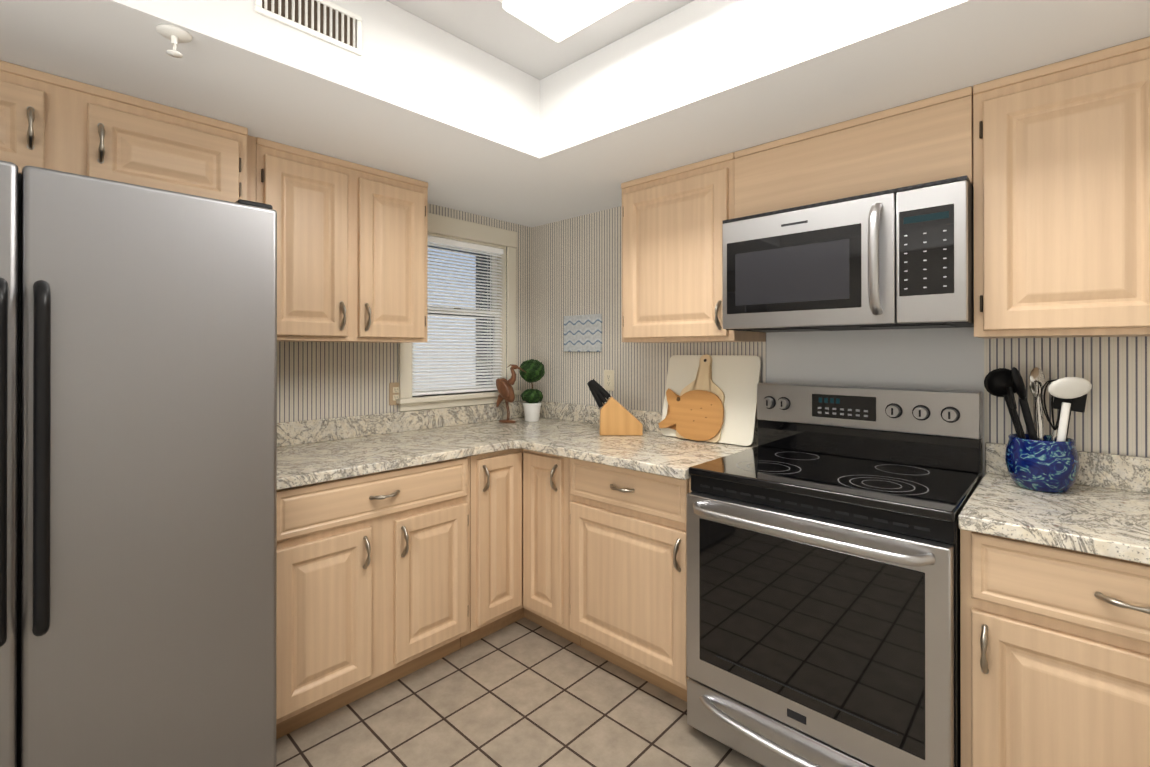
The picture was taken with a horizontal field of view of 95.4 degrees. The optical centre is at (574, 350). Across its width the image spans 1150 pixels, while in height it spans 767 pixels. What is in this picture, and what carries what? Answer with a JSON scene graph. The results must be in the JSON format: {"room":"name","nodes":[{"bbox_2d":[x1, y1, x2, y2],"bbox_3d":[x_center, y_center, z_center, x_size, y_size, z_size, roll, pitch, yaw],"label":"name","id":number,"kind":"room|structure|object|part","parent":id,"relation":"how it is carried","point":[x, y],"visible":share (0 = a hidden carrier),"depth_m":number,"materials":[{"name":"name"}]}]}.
{"room":"kitchen","nodes":[
{"label":"kitchen","id":0,"kind":"room"},
{"bbox_2d":[277,203,531,422],"bbox_3d":[-1.475,0.055,2.159,0.100,2.550,3.600,0,0,43],"label":"wall","id":1,"kind":"structure","parent":0,"point":[320,380],"depth_m":2.53,"materials":[{"name":"paper"}]},
{"bbox_2d":[0,60,75,173],"bbox_3d":[-1.773,-0.633,1.480,0.387,0.324,0.464,0,0,43],"label":"upper cabinet","id":2,"kind":"object","parent":1,"relation":"attached to","point":[38,108],"depth_m":1.48,"materials":[{"name":"brown wood"}]},
{"bbox_2d":[76,81,255,201],"bbox_3d":[-1.457,-0.633,1.819,0.387,0.324,0.464,0,0,43],"label":"upper cabinet","id":3,"kind":"object","parent":1,"relation":"attached to","point":[120,137],"depth_m":1.68,"materials":[{"name":"brown wood"}]},
{"bbox_2d":[256,137,427,342],"bbox_3d":[-1.061,-0.416,2.290,0.322,0.754,0.764,0,0,43],"label":"upper cabinet","id":4,"kind":"object","parent":1,"relation":"attached to","point":[352,251],"depth_m":2.17,"materials":[{"name":"brown wood"}]},
{"bbox_2d":[389,382,398,404],"bbox_3d":[-0.917,0.222,2.675,0.009,0.115,0.070,0,0,43],"label":"electrical outlet plate","id":5,"kind":"object","parent":1,"relation":"attached to","point":[393,392],"visible":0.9,"depth_m":2.67,"materials":[{"name":"beige plastic"}]},
{"bbox_2d":[396,213,520,411],"bbox_3d":[-0.662,-0.211,2.995,0.147,1.052,0.810,0,0,43],"label":"window","id":6,"kind":"structure","parent":1,"relation":"in","point":[444,226],"depth_m":3.04,"materials":[{"name":"beige"}]},
{"bbox_3d":[-0.694,-0.188,3.025,0.057,0.869,0.620,0,0,43],"label":"window sash","id":7,"kind":"part","parent":6,"relation":"part of","materials":[{"name":"white wood"}]},
{"bbox_2d":[412,235,503,395],"bbox_3d":[-0.658,-0.190,2.991,0.047,0.863,0.614,0,0,43],"label":"window blinds","id":8,"kind":"object","parent":6,"relation":"attached to","point":[439,241],"visible":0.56,"depth_m":2.99,"materials":[{"name":"white plastic"}]},
{"bbox_2d":[276,617,763,766],"bbox_3d":[-0.123,1.377,0.893,3.800,0.100,3.600,0,0,43],"label":"floor","id":9,"kind":"structure","parent":0,"point":[524,692],"depth_m":1.88,"materials":[{"name":"tile"}]},
{"bbox_2d":[0,160,276,766],"bbox_3d":[-1.446,0.444,1.467,0.816,1.768,0.905,0,0,43],"label":"refrigerator","id":10,"kind":"object","parent":9,"relation":"on","point":[138,465],"visible":1,"depth_m":1.33,"materials":[{"name":"grey metal"}]},
{"bbox_2d":[276,456,469,738],"bbox_3d":[-0.933,0.892,2.172,0.664,0.876,0.807,0,0,43],"label":"base cabinet","id":11,"kind":"object","parent":9,"relation":"on","point":[373,582],"visible":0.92,"depth_m":1.93,"materials":[{"name":"brown wood"}]},
{"bbox_2d":[460,448,580,648],"bbox_3d":[-0.256,0.893,2.717,0.909,0.876,0.909,0,0,43],"label":"base cabinet","id":12,"kind":"object","parent":9,"relation":"on","point":[519,533],"visible":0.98,"depth_m":2.37,"materials":[{"name":"brown wood"}]},
{"bbox_2d":[277,401,757,489],"bbox_3d":[-0.304,0.384,2.209,1.534,0.138,1.720,0,0,43],"label":"countertop","id":13,"kind":"structure","parent":12,"relation":"on","point":[318,451],"depth_m":2.34,"materials":[{"name":"stone"}]},
{"bbox_2d":[496,364,524,422],"bbox_3d":[-0.377,0.249,3.020,0.197,0.337,0.085,0,0,43],"label":"heron figurine","id":14,"kind":"object","parent":13,"relation":"on","point":[505,390],"visible":1,"depth_m":3.02,"materials":[{"name":"brown wood"}]},
{"bbox_2d":[519,359,544,421],"bbox_3d":[-0.254,0.234,3.102,0.155,0.367,0.152,0,0,43],"label":"topiary plant","id":15,"kind":"object","parent":13,"relation":"on","point":[533,369],"visible":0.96,"depth_m":3.06,"materials":[{"name":"green plant"}]},
{"bbox_2d":[587,379,642,435],"bbox_3d":[0.197,0.280,2.607,0.271,0.274,0.097,0,0,1],"label":"knife block","id":16,"kind":"object","parent":13,"relation":"on","point":[617,418],"visible":1,"depth_m":2.56,"materials":[{"name":"brown wood"}]},
{"bbox_2d":[658,388,723,440],"bbox_3d":[0.539,0.299,2.440,0.330,0.230,0.067,0,0,43],"label":"cutting board","id":17,"kind":"object","parent":13,"relation":"on","point":[696,415],"visible":0.98,"depth_m":2.42,"materials":[{"name":"brown wood"}]},
{"bbox_2d":[676,354,724,442],"bbox_3d":[0.592,0.217,2.442,0.225,0.398,0.104,0,0,43],"label":"paddle cutting board","id":18,"kind":"object","parent":13,"relation":"on","point":[703,381],"visible":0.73,"depth_m":2.45,"materials":[{"name":"brown wood"}]},
{"bbox_2d":[661,355,760,445],"bbox_3d":[0.621,0.219,2.435,0.470,0.392,0.101,0,0,43],"label":"cutting board","id":19,"kind":"object","parent":13,"relation":"on","point":[736,379],"visible":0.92,"depth_m":2.35,"materials":[{"name":"white plastic"}]},
{"bbox_2d":[569,458,691,701],"bbox_3d":[0.389,0.892,2.283,0.623,0.876,0.664,0,0,43],"label":"base cabinet","id":20,"kind":"object","parent":9,"relation":"on","point":[627,569],"visible":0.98,"depth_m":2.05,"materials":[{"name":"brown wood"}]},
{"bbox_2d":[686,383,982,766],"bbox_3d":[0.857,0.734,1.765,0.759,1.190,0.730,0,0,43],"label":"range","id":21,"kind":"object","parent":9,"relation":"on","point":[822,579],"visible":0.98,"depth_m":1.57,"materials":[{"name":"silver metal"}]},
{"bbox_2d":[960,529,1149,766],"bbox_3d":[1.620,0.889,1.132,1.209,0.876,0.664,0,0,43],"label":"base cabinet","id":22,"kind":"object","parent":9,"relation":"on","point":[1054,656],"visible":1,"depth_m":1.21,"materials":[{"name":"brown wood"}]},
{"bbox_2d":[958,442,1149,564],"bbox_3d":[1.639,0.381,1.129,1.243,0.138,0.644,0,0,43],"label":"countertop","id":23,"kind":"structure","parent":22,"relation":"on","point":[1101,507],"depth_m":1.36,"materials":[{"name":"stone"}]},
{"bbox_2d":[1005,434,1079,492],"bbox_3d":[1.401,0.338,1.572,0.168,0.153,0.168,0,0,43],"label":"utensil crock","id":24,"kind":"object","parent":23,"relation":"on","point":[1047,465],"visible":0.94,"depth_m":1.51,"materials":[{"name":"ceramic"}]},
{"bbox_2d":[984,367,1091,440],"bbox_3d":[1.393,0.225,1.586,0.249,0.351,0.158,0,0,43],"label":"utensils","id":25,"kind":"object","parent":24,"relation":"in","point":[1068,394],"visible":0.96,"depth_m":1.57,"materials":[{"name":"black plastic"}]},
{"bbox_2d":[386,0,693,79],"bbox_3d":[-0.123,-1.173,0.900,3.800,0.100,3.600,0,0,43],"label":"ceiling","id":26,"kind":"structure","parent":0,"point":[494,28],"depth_m":1.83,"materials":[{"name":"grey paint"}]},
{"bbox_2d":[498,0,631,41],"bbox_3d":[0.291,-1.091,1.313,1.220,0.062,0.280,0,0,43],"label":"flush-mount light fixture","id":27,"kind":"object","parent":26,"relation":"attached to","point":[557,20],"visible":1,"depth_m":1.64,"materials":[{"name":"white plastic"}]},
{"bbox_2d":[0,0,1149,226],"bbox_3d":[-0.123,-0.960,0.899,3.600,0.324,3.400,0,0,43],"label":"ceiling","id":28,"kind":"structure","parent":0,"point":[454,122],"depth_m":1.65,"materials":[{"name":"white paint"}]},
{"bbox_2d":[156,24,191,57],"bbox_3d":[-1.004,-0.768,1.311,0.072,0.056,0.072,0,0,43],"label":"sprinkler head","id":29,"kind":"object","parent":28,"relation":"attached to","point":[175,35],"visible":1,"depth_m":1.30},
{"bbox_2d":[255,0,361,55],"bbox_3d":[-0.755,-0.966,1.503,0.011,0.120,0.290,0,0,43],"label":"ceiling vent","id":30,"kind":"object","parent":28,"relation":"in","point":[332,23],"visible":1,"depth_m":1.52,"materials":[{"name":"white metal"}]},
{"bbox_2d":[532,206,1149,474],"bbox_3d":[1.108,0.055,2.141,3.700,2.550,0.100,0,0,43],"label":"wall","id":31,"kind":"structure","parent":0,"point":[576,265],"depth_m":2.74,"materials":[{"name":"paper"}]},
{"bbox_2d":[564,314,601,351],"bbox_3d":[0.043,-0.100,3.056,0.295,0.215,0.015,0,0,43],"label":"framed picture","id":32,"kind":"object","parent":31,"relation":"attached to","point":[582,333],"visible":1,"depth_m":3.04},
{"bbox_2d":[604,370,613,390],"bbox_3d":[0.190,0.167,2.923,0.070,0.115,0.009,0,0,43],"label":"electrical outlet plate","id":33,"kind":"object","parent":31,"relation":"attached to","point":[608,380],"visible":0.96,"depth_m":2.92,"materials":[{"name":"beige plastic"}]},
{"bbox_2d":[621,151,765,342],"bbox_3d":[0.526,-0.416,2.392,0.570,0.754,0.323,0,0,43],"label":"upper cabinet","id":34,"kind":"object","parent":31,"relation":"attached to","point":[672,220],"depth_m":2.26,"materials":[{"name":"brown wood"}]},
{"bbox_2d":[737,88,964,217],"bbox_3d":[1.019,-0.649,1.942,0.760,0.290,0.309,0,0,43],"label":"upper cabinet","id":35,"kind":"object","parent":31,"relation":"attached to","point":[921,141],"depth_m":1.78,"materials":[{"name":"brown wood"}]},
{"bbox_2d":[722,175,973,331],"bbox_3d":[0.963,-0.289,1.882,0.758,0.423,0.470,0,0,43],"label":"microwave","id":36,"kind":"object","parent":35,"relation":"attached to","point":[900,258],"visible":1,"depth_m":1.69,"materials":[{"name":"grey metal"}]},
{"bbox_2d":[766,327,983,477],"bbox_3d":[1.126,-0.015,2.055,0.762,0.990,0.002,0,0,43],"label":"backsplash","id":37,"kind":"structure","parent":31,"relation":"attached to","point":[940,358],"depth_m":2.01,"materials":[{"name":"white"}]},
{"bbox_2d":[965,37,1149,338],"bbox_3d":[1.604,-0.419,1.386,0.848,0.754,0.323,0,0,43],"label":"upper cabinet","id":38,"kind":"object","parent":31,"relation":"attached to","point":[1051,162],"depth_m":1.42,"materials":[{"name":"brown wood"}]}
]}

